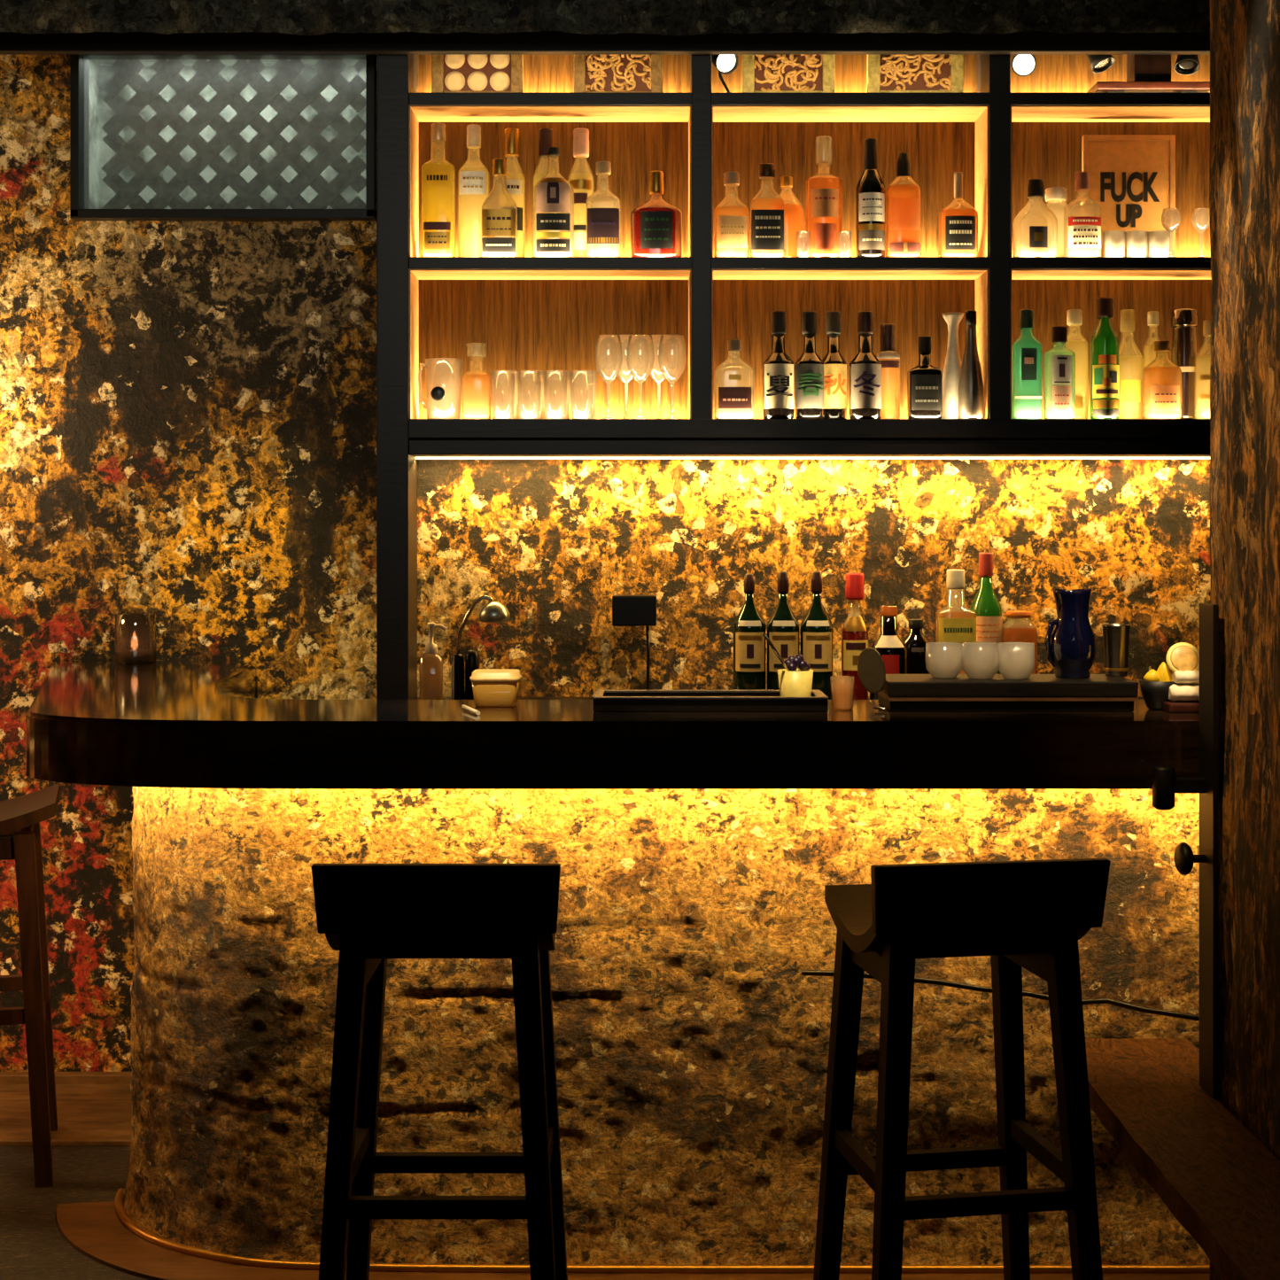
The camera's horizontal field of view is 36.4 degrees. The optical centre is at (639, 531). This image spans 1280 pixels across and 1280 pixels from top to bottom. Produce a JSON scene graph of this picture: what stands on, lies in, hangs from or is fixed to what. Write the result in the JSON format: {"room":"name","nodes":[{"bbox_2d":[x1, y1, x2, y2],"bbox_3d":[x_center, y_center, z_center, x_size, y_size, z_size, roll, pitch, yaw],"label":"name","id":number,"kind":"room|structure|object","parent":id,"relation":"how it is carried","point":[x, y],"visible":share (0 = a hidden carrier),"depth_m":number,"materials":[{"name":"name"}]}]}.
{"room":"bar","nodes":[
{"label":"bar","id":0,"kind":"room"},
{"bbox_2d":[0,1146,148,1279],"bbox_3d":[-0.350,1.470,2.400,4.100,0.100,5.800,0,0,0],"label":"floor","id":1,"kind":"structure","parent":0,"point":[33,1246],"depth_m":4.13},
{"bbox_2d":[0,783,59,1187],"bbox_3d":[-1.514,0.953,4.370,0.398,0.935,0.404,0,0,-15],"label":"bar stool","id":2,"kind":"object","parent":1,"relation":"on","point":[20,817],"visible":1,"depth_m":4.24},
{"bbox_2d":[311,863,567,1279],"bbox_3d":[-0.329,0.979,3.336,0.404,0.882,0.398,0,0,0],"label":"bar stool","id":3,"kind":"object","parent":1,"relation":"on","point":[372,914],"visible":1,"depth_m":3.17,"materials":[{"name":"wood"}]},
{"bbox_2d":[114,786,1210,1272],"bbox_3d":[-0.108,0.934,3.955,2.768,0.972,1.037,0,0,27],"label":"counter base","id":4,"kind":"object","parent":1,"relation":"on","point":[692,1038],"visible":0.73,"depth_m":3.75,"materials":[{"name":"paint"}]},
{"bbox_2d":[25,660,1199,789],"bbox_3d":[-0.102,0.389,4.192,2.805,0.117,1.600,0,0,0],"label":"countertop","id":5,"kind":"structure","parent":4,"relation":"on","point":[159,724],"depth_m":3.39,"materials":[{"name":"brown wood"}]},
{"bbox_2d":[114,612,156,664],"bbox_3d":[-1.268,0.269,4.900,0.102,0.123,0.102,0,0,0],"label":"candle holder","id":6,"kind":"object","parent":5,"relation":"on","point":[135,633],"visible":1,"depth_m":4.86,"materials":[{"name":"clear glass"}]},
{"bbox_2d":[469,668,521,706],"bbox_3d":[-0.273,0.297,3.700,0.096,0.066,0.090,0,0,0],"label":"plastic tub","id":7,"kind":"object","parent":5,"relation":"on","point":[491,687],"visible":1,"depth_m":3.66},
{"bbox_2d":[592,690,828,711],"bbox_3d":[0.129,0.317,3.650,0.430,0.027,0.168,0,0,0],"label":"metal tray","id":8,"kind":"object","parent":5,"relation":"on","point":[603,700],"visible":0.99,"depth_m":3.57,"materials":[{"name":"metal"}]},
{"bbox_2d":[777,654,813,696],"bbox_3d":[0.293,0.278,3.670,0.067,0.093,0.067,0,0,0],"label":"pot","id":9,"kind":"object","parent":8,"relation":"on","point":[795,682],"visible":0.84,"depth_m":3.65,"materials":[{"name":"yellow ceramic"}]},
{"bbox_2d":[762,633,790,671],"bbox_3d":[0.261,0.235,3.632,0.007,0.095,0.095,0,0,44],"label":"spoon","id":10,"kind":"object","parent":9,"relation":"in","point":[764,635],"visible":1,"depth_m":3.62,"materials":[{"name":"metal"}]},
{"bbox_2d":[830,675,854,710],"bbox_3d":[0.376,0.300,3.620,0.044,0.060,0.044,0,0,0],"label":"cup","id":11,"kind":"object","parent":5,"relation":"on","point":[841,686],"visible":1,"depth_m":3.60,"materials":[{"name":"orange glass"}]},
{"bbox_2d":[857,647,886,711],"bbox_3d":[0.436,0.272,3.592,0.063,0.115,0.037,0,0,43],"label":"strainer","id":12,"kind":"object","parent":5,"relation":"on","point":[871,666],"visible":1,"depth_m":3.60,"materials":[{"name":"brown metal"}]},
{"bbox_2d":[876,674,1138,711],"bbox_3d":[0.682,0.302,3.660,0.456,0.055,0.200,0,0,0],"label":"tray","id":13,"kind":"object","parent":5,"relation":"on","point":[899,692],"visible":0.88,"depth_m":3.56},
{"bbox_2d":[925,642,961,678],"bbox_3d":[0.572,0.242,3.660,0.070,0.064,0.070,0,0,0],"label":"bowl","id":14,"kind":"object","parent":13,"relation":"on","point":[943,660],"visible":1,"depth_m":3.63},
{"bbox_2d":[961,642,999,679],"bbox_3d":[0.636,0.241,3.640,0.070,0.066,0.070,0,0,0],"label":"bowl","id":15,"kind":"object","parent":13,"relation":"on","point":[980,660],"visible":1,"depth_m":3.61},
{"bbox_2d":[998,642,1034,679],"bbox_3d":[0.702,0.241,3.640,0.070,0.066,0.070,0,0,0],"label":"bowl","id":16,"kind":"object","parent":13,"relation":"on","point":[1016,659],"visible":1,"depth_m":3.61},
{"bbox_2d":[1044,588,1096,678],"bbox_3d":[0.813,0.190,3.660,0.086,0.168,0.086,0,0,39],"label":"jug","id":17,"kind":"object","parent":13,"relation":"on","point":[1071,648],"visible":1,"depth_m":3.63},
{"bbox_2d":[1101,623,1130,676],"bbox_3d":[0.904,0.225,3.700,0.052,0.097,0.052,0,0,0],"label":"tin","id":18,"kind":"object","parent":13,"relation":"on","point":[1115,636],"visible":1,"depth_m":3.68,"materials":[{"name":"metal"}]},
{"bbox_2d":[1139,679,1176,710],"bbox_3d":[0.963,0.303,3.620,0.072,0.054,0.072,0,0,0],"label":"bowl","id":19,"kind":"object","parent":5,"relation":"on","point":[1154,694],"visible":0.79,"depth_m":3.60,"materials":[{"name":"ceramic"}]},
{"bbox_2d":[1143,661,1171,682],"bbox_3d":[0.961,0.270,3.616,0.053,0.057,0.029,0,0,0],"label":"lemon wedge","id":20,"kind":"object","parent":19,"relation":"in","point":[1163,674],"visible":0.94,"depth_m":3.60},
{"bbox_2d":[1162,700,1199,712],"bbox_3d":[1.030,0.322,3.605,0.131,0.016,0.110,0,0,0],"label":"wooden board","id":21,"kind":"object","parent":5,"relation":"on","point":[1177,706],"visible":0.29,"depth_m":3.55,"materials":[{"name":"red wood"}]},
{"bbox_2d":[1168,683,1199,701],"bbox_3d":[1.035,0.298,3.600,0.121,0.034,0.065,0,0,0],"label":"towel","id":22,"kind":"object","parent":21,"relation":"on","point":[1177,692],"visible":0.48,"depth_m":3.58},
{"bbox_2d":[1171,669,1199,683],"bbox_3d":[1.040,0.268,3.600,0.111,0.028,0.052,0,0,0],"label":"towel","id":23,"kind":"object","parent":22,"relation":"on","point":[1186,677],"visible":0.47,"depth_m":3.58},
{"bbox_2d":[1165,642,1199,672],"bbox_3d":[1.006,0.237,3.610,0.066,0.063,0.044,0,0,0],"label":"halved lemon","id":24,"kind":"object","parent":23,"relation":"on","point":[1183,656],"visible":0.97,"depth_m":3.60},
{"bbox_2d":[56,1200,1209,1279],"bbox_3d":[0.019,1.416,3.718,2.569,0.008,0.430,0,0,9],"label":"trim","id":25,"kind":"structure","parent":4,"relation":"attached to","point":[95,1229],"depth_m":3.73,"materials":[{"name":"wood"}]},
{"bbox_2d":[801,969,1199,1021],"bbox_3d":[0.726,0.892,3.712,0.836,0.115,0.011,0,0,0],"label":"cable","id":26,"kind":"object","parent":4,"relation":"attached to","point":[816,973],"visible":0.64,"depth_m":3.71,"materials":[{"name":"black plastic"}]},
{"bbox_2d":[415,697,1143,699],"bbox_3d":[0.467,0.921,4.702,2.067,0.997,0.565,0,0,0],"label":"countertop","id":27,"kind":"structure","parent":1,"relation":"on","point":[418,698],"depth_m":4.93,"materials":[{"name":"wood"}]},
{"bbox_2d":[419,622,447,699],"bbox_3d":[-0.502,0.322,4.740,0.066,0.200,0.050,0,0,0],"label":"soap dispenser","id":28,"kind":"object","parent":27,"relation":"on","point":[430,662],"visible":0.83,"depth_m":4.72,"materials":[{"name":"clear glass"}]},
{"bbox_2d":[451,595,510,699],"bbox_3d":[-0.389,0.288,4.720,0.148,0.268,0.076,0,0,0],"label":"tap","id":29,"kind":"object","parent":27,"relation":"on","point":[493,611],"visible":0.8,"depth_m":4.71,"materials":[{"name":"metal"}]},
{"bbox_2d":[732,574,765,690],"bbox_3d":[0.268,0.263,4.779,0.080,0.318,0.082,0,0,0],"label":"bottle","id":30,"kind":"object","parent":27,"relation":"on","point":[748,641],"visible":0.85,"depth_m":4.75,"materials":[{"name":"green glass"}]},
{"bbox_2d":[766,571,799,690],"bbox_3d":[0.351,0.260,4.779,0.080,0.324,0.082,0,0,0],"label":"bottle","id":31,"kind":"object","parent":27,"relation":"on","point":[782,630],"visible":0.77,"depth_m":4.75,"materials":[{"name":"green glass"}]},
{"bbox_2d":[799,571,832,699],"bbox_3d":[0.433,0.260,4.779,0.080,0.324,0.082,0,0,0],"label":"bottle","id":32,"kind":"object","parent":27,"relation":"on","point":[816,631],"visible":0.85,"depth_m":4.75,"materials":[{"name":"green glass"}]},
{"bbox_2d":[841,573,868,699],"bbox_3d":[0.527,0.262,4.779,0.065,0.320,0.067,0,0,0],"label":"bottle","id":33,"kind":"object","parent":27,"relation":"on","point":[854,632],"visible":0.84,"depth_m":4.76,"materials":[{"name":"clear glass"}]},
{"bbox_2d":[869,605,907,699],"bbox_3d":[0.597,0.300,4.679,0.089,0.243,0.090,0,0,0],"label":"bottle","id":34,"kind":"object","parent":27,"relation":"on","point":[893,651],"visible":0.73,"depth_m":4.65,"materials":[{"name":"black glass"}]},
{"bbox_2d":[901,619,930,674],"bbox_3d":[0.677,0.319,4.779,0.074,0.207,0.068,0,0,0],"label":"bottle","id":35,"kind":"object","parent":27,"relation":"on","point":[915,641],"visible":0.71,"depth_m":4.75,"materials":[{"name":"black glass"}]},
{"bbox_2d":[935,569,976,674],"bbox_3d":[0.775,0.258,4.779,0.096,0.329,0.078,0,0,0],"label":"bottle","id":36,"kind":"object","parent":27,"relation":"on","point":[955,622],"visible":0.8,"depth_m":4.75,"materials":[{"name":"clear glass"}]},
{"bbox_2d":[969,552,1002,674],"bbox_3d":[0.861,0.237,4.849,0.079,0.369,0.081,0,0,0],"label":"bottle","id":37,"kind":"object","parent":27,"relation":"on","point":[986,604],"visible":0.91,"depth_m":4.82,"materials":[{"name":"green glass"}]},
{"bbox_2d":[1002,610,1037,674],"bbox_3d":[0.944,0.310,4.860,0.088,0.223,0.071,0,0,0],"label":"jar","id":38,"kind":"object","parent":27,"relation":"on","point":[1018,627],"visible":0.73,"depth_m":4.83,"materials":[{"name":"orange glass"}]},
{"bbox_2d":[376,54,1211,699],"bbox_3d":[0.446,-0.010,4.896,2.189,2.860,0.197,0,0,0],"label":"shelving unit","id":39,"kind":"object","parent":1,"relation":"on","point":[1006,129],"depth_m":4.93,"materials":[{"name":"brown wood"}]},
{"bbox_2d":[421,122,455,256],"bbox_3d":[-0.502,-0.846,4.851,0.082,0.338,0.071,0,0,0],"label":"bottle","id":40,"kind":"object","parent":39,"relation":"on","point":[438,174],"visible":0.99,"depth_m":4.82,"materials":[{"name":"yellow glass"}]},
{"bbox_2d":[419,363,462,408],"bbox_3d":[-0.492,-0.354,4.869,0.098,0.152,0.094,0,0,-40],"label":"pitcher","id":41,"kind":"object","parent":39,"relation":"on","point":[438,393],"visible":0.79,"depth_m":4.82,"materials":[{"name":"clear glass"}]},
{"bbox_2d":[457,124,489,256],"bbox_3d":[-0.418,-0.849,4.904,0.078,0.344,0.072,0,0,0],"label":"bottle","id":42,"kind":"object","parent":39,"relation":"on","point":[473,176],"visible":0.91,"depth_m":4.87,"materials":[{"name":"glass"}]},
{"bbox_2d":[461,342,491,418],"bbox_3d":[-0.408,-0.373,4.860,0.073,0.191,0.066,0,0,0],"label":"bottle","id":43,"kind":"object","parent":39,"relation":"on","point":[476,383],"visible":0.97,"depth_m":4.83,"materials":[{"name":"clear glass"}]},
{"bbox_2d":[481,158,517,256],"bbox_3d":[-0.349,-0.801,4.844,0.088,0.248,0.055,0,0,0],"label":"bottle","id":44,"kind":"object","parent":39,"relation":"on","point":[499,209],"visible":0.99,"depth_m":4.82,"materials":[{"name":"clear glass"}]},
{"bbox_2d":[504,127,524,256],"bbox_3d":[-0.323,-0.845,4.909,0.065,0.336,0.067,0,0,0],"label":"bottle","id":45,"kind":"object","parent":39,"relation":"on","point":[515,178],"visible":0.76,"depth_m":4.89,"materials":[{"name":"glass"}]},
{"bbox_2d":[532,128,552,256],"bbox_3d":[-0.238,-0.845,4.909,0.065,0.336,0.066,0,0,0],"label":"bottle","id":46,"kind":"object","parent":39,"relation":"on","point":[545,135],"visible":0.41,"depth_m":4.89,"materials":[{"name":"glass"}]},
{"bbox_2d":[533,147,574,256],"bbox_3d":[-0.215,-0.815,4.844,0.101,0.277,0.065,0,0,0],"label":"bottle","id":47,"kind":"object","parent":39,"relation":"on","point":[553,195],"visible":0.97,"depth_m":4.82,"materials":[{"name":"clear glass"}]},
{"bbox_2d":[568,127,593,256],"bbox_3d":[-0.148,-0.845,4.909,0.065,0.336,0.066,0,0,0],"label":"bottle","id":48,"kind":"object","parent":39,"relation":"on","point":[581,177],"visible":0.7,"depth_m":4.88,"materials":[{"name":"glass"}]},
{"bbox_2d":[585,161,620,256],"bbox_3d":[-0.091,-0.798,4.851,0.086,0.243,0.062,0,0,0],"label":"bottle","id":49,"kind":"object","parent":39,"relation":"on","point":[602,207],"visible":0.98,"depth_m":4.82,"materials":[{"name":"clear glass"}]},
{"bbox_2d":[630,170,682,256],"bbox_3d":[0.041,-0.786,4.851,0.128,0.218,0.081,0,0,0],"label":"bottle","id":50,"kind":"object","parent":39,"relation":"on","point":[655,224],"visible":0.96,"depth_m":4.82,"materials":[{"name":"red glass"}]},
{"bbox_2d":[711,54,738,92],"bbox_3d":[0.217,-1.150,4.899,0.076,0.134,0.073,0,0,0],"label":"spot lamp","id":51,"kind":"object","parent":39,"relation":"on","point":[725,64],"visible":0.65,"depth_m":4.89,"materials":[{"name":"black metal"}]},
{"bbox_2d":[713,171,749,256],"bbox_3d":[0.228,-0.785,4.851,0.086,0.216,0.071,0,0,0],"label":"bottle","id":52,"kind":"object","parent":39,"relation":"on","point":[731,215],"visible":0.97,"depth_m":4.82,"materials":[{"name":"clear glass"}]},
{"bbox_2d":[713,339,754,418],"bbox_3d":[0.235,-0.377,4.851,0.099,0.199,0.072,0,0,0],"label":"bottle","id":53,"kind":"object","parent":39,"relation":"on","point":[733,378],"visible":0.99,"depth_m":4.82,"materials":[{"name":"clear glass"}]},
{"bbox_2d":[750,162,783,256],"bbox_3d":[0.316,-0.794,4.844,0.084,0.235,0.065,0,0,0],"label":"bottle","id":54,"kind":"object","parent":39,"relation":"on","point":[767,205],"visible":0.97,"depth_m":4.81,"materials":[{"name":"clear glass"}]},
{"bbox_2d":[762,310,793,418],"bbox_3d":[0.344,-0.412,4.838,0.077,0.268,0.081,0,0,0],"label":"bottle","id":55,"kind":"object","parent":39,"relation":"on","point":[778,368],"visible":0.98,"depth_m":4.81,"materials":[{"name":"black glass"}]},
{"bbox_2d":[778,176,804,256],"bbox_3d":[0.369,-0.785,4.910,0.089,0.216,0.080,0,0,0],"label":"bottle","id":56,"kind":"object","parent":39,"relation":"on","point":[794,211],"visible":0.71,"depth_m":4.88,"materials":[{"name":"orange glass"}]},
{"bbox_2d":[794,310,823,418],"bbox_3d":[0.424,-0.413,4.864,0.073,0.271,0.077,0,0,0],"label":"bottle","id":57,"kind":"object","parent":39,"relation":"on","point":[809,368],"visible":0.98,"depth_m":4.84,"materials":[{"name":"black glass"}]},
{"bbox_2d":[805,135,842,256],"bbox_3d":[0.458,-0.829,4.851,0.093,0.304,0.085,0,0,0],"label":"bottle","id":58,"kind":"object","parent":39,"relation":"on","point":[823,190],"visible":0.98,"depth_m":4.82,"materials":[{"name":"orange glass"}]},
{"bbox_2d":[822,310,846,418],"bbox_3d":[0.488,-0.416,4.914,0.067,0.276,0.071,0,0,0],"label":"bottle","id":59,"kind":"object","parent":39,"relation":"on","point":[834,364],"visible":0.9,"depth_m":4.89,"materials":[{"name":"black glass"}]},
{"bbox_2d":[849,310,881,418],"bbox_3d":[0.560,-0.412,4.843,0.079,0.268,0.084,0,0,0],"label":"bottle","id":60,"kind":"object","parent":39,"relation":"on","point":[865,368],"visible":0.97,"depth_m":4.82,"materials":[{"name":"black glass"}]},
{"bbox_2d":[855,138,885,256],"bbox_3d":[0.575,-0.827,4.851,0.073,0.300,0.075,0,0,0],"label":"bottle","id":61,"kind":"object","parent":39,"relation":"on","point":[871,191],"visible":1,"depth_m":4.82,"materials":[{"name":"black glass"}]},
{"bbox_2d":[876,323,899,418],"bbox_3d":[0.624,-0.400,4.909,0.062,0.245,0.064,0,0,0],"label":"bottle","id":62,"kind":"object","parent":39,"relation":"on","point":[889,360],"visible":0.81,"depth_m":4.88,"materials":[{"name":"orange glass"}]},
{"bbox_2d":[885,152,921,256],"bbox_3d":[0.656,-0.809,4.851,0.088,0.265,0.072,0,0,0],"label":"bottle","id":63,"kind":"object","parent":39,"relation":"on","point":[903,194],"visible":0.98,"depth_m":4.82,"materials":[{"name":"orange glass"}]},
{"bbox_2d":[907,335,942,418],"bbox_3d":[0.709,-0.381,4.851,0.084,0.208,0.069,0,0,0],"label":"bottle","id":64,"kind":"object","parent":39,"relation":"on","point":[925,380],"visible":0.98,"depth_m":4.82,"materials":[{"name":"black glass"}]},
{"bbox_2d":[941,312,963,418],"bbox_3d":[0.785,-0.412,4.886,0.058,0.269,0.058,0,0,0],"label":"vase","id":65,"kind":"object","parent":39,"relation":"on","point":[951,370],"visible":0.84,"depth_m":4.87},
{"bbox_2d":[938,171,977,256],"bbox_3d":[0.793,-0.785,4.851,0.097,0.216,0.072,0,0,0],"label":"bottle","id":66,"kind":"object","parent":39,"relation":"on","point":[958,219],"visible":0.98,"depth_m":4.82,"materials":[{"name":"orange glass"}]},
{"bbox_2d":[958,310,983,418],"bbox_3d":[0.822,-0.413,4.840,0.062,0.270,0.062,0,0,0],"label":"bottle","id":67,"kind":"object","parent":39,"relation":"on","point":[970,384],"visible":0.95,"depth_m":4.82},
{"bbox_2d":[1011,54,1036,76],"bbox_3d":[0.962,-1.275,4.908,0.061,0.268,0.071,0,0,0],"label":"spot lamp","id":68,"kind":"object","parent":39,"relation":"attached to","point":[1021,65],"visible":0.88,"depth_m":4.89,"materials":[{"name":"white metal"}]},
{"bbox_2d":[1011,309,1042,418],"bbox_3d":[0.963,-0.414,4.851,0.073,0.274,0.060,0,0,0],"label":"bottle","id":69,"kind":"object","parent":39,"relation":"on","point":[1027,351],"visible":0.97,"depth_m":4.82,"materials":[{"name":"teal glass"}]},
{"bbox_2d":[1013,178,1057,256],"bbox_3d":[0.984,-0.776,4.849,0.110,0.198,0.079,0,0,0],"label":"bottle","id":70,"kind":"object","parent":39,"relation":"on","point":[1035,226],"visible":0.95,"depth_m":4.82,"materials":[{"name":"clear glass"}]},
{"bbox_2d":[1045,186,1067,256],"bbox_3d":[1.048,-0.770,4.910,0.067,0.187,0.054,0,0,0],"label":"bottle","id":71,"kind":"object","parent":39,"relation":"on","point":[1055,197],"visible":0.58,"depth_m":4.88,"materials":[{"name":"clear glass"}]},
{"bbox_2d":[1043,325,1075,418],"bbox_3d":[1.043,-0.393,4.844,0.075,0.231,0.062,0,0,0],"label":"bottle","id":72,"kind":"object","parent":39,"relation":"on","point":[1058,361],"visible":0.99,"depth_m":4.82,"materials":[{"name":"green glass"}]},
{"bbox_2d":[1065,309,1088,418],"bbox_3d":[1.095,-0.418,4.909,0.067,0.280,0.068,0,0,0],"label":"bottle","id":73,"kind":"object","parent":39,"relation":"on","point":[1076,342],"visible":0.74,"depth_m":4.88,"materials":[{"name":"glass"}]},
{"bbox_2d":[1063,171,1101,256],"bbox_3d":[1.102,-0.785,4.851,0.088,0.216,0.068,0,0,0],"label":"bottle","id":74,"kind":"object","parent":39,"relation":"on","point":[1082,214],"visible":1,"depth_m":4.82,"materials":[{"name":"clear glass"}]},
{"bbox_2d":[1086,54,1115,73],"bbox_3d":[1.156,-1.280,4.884,0.068,0.258,0.066,0,0,0],"label":"spot lamp","id":75,"kind":"object","parent":39,"relation":"attached to","point":[1098,63],"visible":0.51,"depth_m":4.88,"materials":[{"name":"black metal"}]},
{"bbox_2d":[1090,297,1119,418],"bbox_3d":[1.155,-0.428,4.844,0.070,0.302,0.072,0,0,0],"label":"bottle","id":76,"kind":"object","parent":39,"relation":"on","point":[1105,367],"visible":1,"depth_m":4.82,"materials":[{"name":"green glass"}]},
{"bbox_2d":[1102,230,1125,256],"bbox_3d":[1.178,-0.710,4.840,0.055,0.067,0.055,0,0,0],"label":"tumbler","id":77,"kind":"object","parent":39,"relation":"on","point":[1113,240],"visible":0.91,"depth_m":4.82,"materials":[{"name":"clear glass"}]},
{"bbox_2d":[1081,134,1175,256],"bbox_3d":[1.239,-0.841,4.944,0.234,0.328,0.016,0,0,0],"label":"framed poster","id":78,"kind":"object","parent":39,"relation":"on","point":[1132,177],"visible":0.8,"depth_m":4.94,"materials":[{"name":"paper"}]},
{"bbox_2d":[1118,309,1143,418],"bbox_3d":[1.229,-0.418,4.909,0.080,0.280,0.074,0,0,0],"label":"bottle","id":79,"kind":"object","parent":39,"relation":"on","point":[1130,359],"visible":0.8,"depth_m":4.88,"materials":[{"name":"glass"}]},
{"bbox_2d":[1124,230,1148,256],"bbox_3d":[1.233,-0.710,4.840,0.055,0.067,0.055,0,0,0],"label":"tumbler","id":80,"kind":"object","parent":39,"relation":"on","point":[1136,240],"visible":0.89,"depth_m":4.82,"materials":[{"name":"clear glass"}]},
{"bbox_2d":[1087,81,1210,92],"bbox_3d":[1.274,-1.099,4.880,0.284,0.032,0.110,0,0,0],"label":"display stand","id":81,"kind":"object","parent":39,"relation":"on","point":[1099,86],"visible":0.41,"depth_m":4.83,"materials":[{"name":"red wood"}]},
{"bbox_2d":[1126,54,1171,81],"bbox_3d":[1.274,-1.200,4.880,0.092,0.170,0.080,0,0,0],"label":"wooden block","id":82,"kind":"object","parent":81,"relation":"on","point":[1139,67],"visible":0.24,"depth_m":4.84,"materials":[{"name":"brown wood"}]},
{"bbox_2d":[1143,310,1159,368],"bbox_3d":[1.297,-0.416,4.925,0.049,0.278,0.049,0,0,0],"label":"bottle","id":83,"kind":"object","parent":39,"relation":"on","point":[1153,318],"visible":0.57,"depth_m":4.91,"materials":[{"name":"glass"}]},
{"bbox_2d":[1147,230,1170,256],"bbox_3d":[1.288,-0.710,4.840,0.055,0.067,0.055,0,0,0],"label":"tumbler","id":84,"kind":"object","parent":39,"relation":"on","point":[1158,240],"visible":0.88,"depth_m":4.82,"materials":[{"name":"clear glass"}]},
{"bbox_2d":[1142,340,1181,418],"bbox_3d":[1.300,-0.376,4.851,0.095,0.196,0.070,0,0,0],"label":"bottle","id":85,"kind":"object","parent":39,"relation":"on","point":[1161,377],"visible":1,"depth_m":4.82,"materials":[{"name":"orange glass"}]},
{"bbox_2d":[1171,308,1198,418],"bbox_3d":[1.373,-0.418,4.916,0.067,0.281,0.067,0,0,0],"label":"bottle","id":86,"kind":"object","parent":39,"relation":"on","point":[1184,322],"visible":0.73,"depth_m":4.89,"materials":[{"name":"clear glass"}]},
{"bbox_2d":[1174,54,1199,75],"bbox_3d":[1.370,-1.279,4.886,0.061,0.260,0.068,0,0,0],"label":"spot lamp","id":87,"kind":"object","parent":39,"relation":"attached to","point":[1185,65],"visible":0.49,"depth_m":4.88,"materials":[{"name":"black metal"}]},
{"bbox_2d":[1194,319,1211,418],"bbox_3d":[1.421,-0.402,4.859,0.075,0.248,0.076,0,0,0],"label":"bottle","id":88,"kind":"object","parent":39,"relation":"on","point":[1202,362],"visible":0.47,"depth_m":4.84,"materials":[{"name":"glass"}]},
{"bbox_2d":[813,857,1110,1279],"bbox_3d":[0.540,0.979,3.353,0.404,0.882,0.398,0,0,-10],"label":"bar stool","id":89,"kind":"object","parent":1,"relation":"on","point":[1032,915],"visible":1,"depth_m":3.21,"materials":[{"name":"wood"}]},
{"bbox_2d":[1085,1038,1279,1279],"bbox_3d":[0.907,1.190,2.845,0.255,0.460,1.690,0,0,0],"label":"bench","id":90,"kind":"object","parent":1,"relation":"on","point":[1221,1184],"visible":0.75,"depth_m":3.04,"materials":[{"name":"wood"}]},
{"bbox_2d":[0,0,1210,35],"bbox_3d":[-0.300,-1.328,4.597,4.000,0.304,0.064,0,0,0],"label":"ceiling beam","id":91,"kind":"structure","parent":0,"point":[165,17],"depth_m":4.60,"materials":[{"name":"grey stone"}]},
{"bbox_2d":[0,54,1210,1071],"bbox_3d":[-0.300,-0.030,5.008,4.000,2.900,0.016,0,0,0],"label":"wall","id":92,"kind":"structure","parent":0,"point":[188,409],"depth_m":5.01,"materials":[{"name":"paint"}]},
{"bbox_2d":[0,1071,131,1084],"bbox_3d":[-1.715,1.403,4.982,1.170,0.035,0.035,0,0,0],"label":"baseboard","id":93,"kind":"structure","parent":92,"relation":"attached to","point":[5,1077],"depth_m":4.96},
{"bbox_2d":[0,1084,132,1146],"bbox_3d":[-1.715,1.414,4.750,1.170,0.012,0.500,0,0,0],"label":"trim","id":94,"kind":"structure","parent":92,"relation":"attached to","point":[88,1114],"depth_m":4.70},
{"bbox_2d":[69,54,376,221],"bbox_3d":[-1.065,-1.026,5.143,0.850,0.519,0.355,0,0,0],"label":"window","id":95,"kind":"structure","parent":92,"relation":"in","point":[153,137],"depth_m":5.06,"materials":[{"name":"glass"}]},
{"bbox_2d":[612,595,656,690],"bbox_3d":[-0.015,0.296,4.962,0.113,0.267,0.073,0,0,0],"label":"sign","id":96,"kind":"object","parent":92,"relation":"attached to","point":[627,610],"visible":0.85,"depth_m":4.93,"materials":[{"name":"black plastic"}]},
{"bbox_2d":[1209,0,1279,1279],"bbox_3d":[1.151,-0.030,1.445,0.349,2.900,3.890,0,0,0],"label":"wooden pillar","id":97,"kind":"structure","parent":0,"point":[1245,156],"depth_m":3.16,"materials":[{"name":"brown paint"}]},
{"bbox_2d":[1152,603,1218,1099],"bbox_3d":[0.929,0.542,3.337,0.100,0.836,0.085,0,0,0],"label":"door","id":98,"kind":"structure","parent":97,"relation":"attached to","point":[1165,785],"depth_m":3.33,"materials":[{"name":"black metal"}]},
{"bbox_3d":[-2.360,-0.030,2.400,0.120,2.900,5.800,0,0,0],"label":"wall","id":99,"kind":"structure","parent":0,"visible":0},
{"bbox_2d":[0,31,1210,54],"bbox_3d":[-0.300,-1.197,4.772,4.000,0.052,0.035,0,0,0],"label":"trim","id":100,"kind":"structure","parent":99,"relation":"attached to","point":[543,42],"depth_m":4.75,"materials":[{"name":"metal"}]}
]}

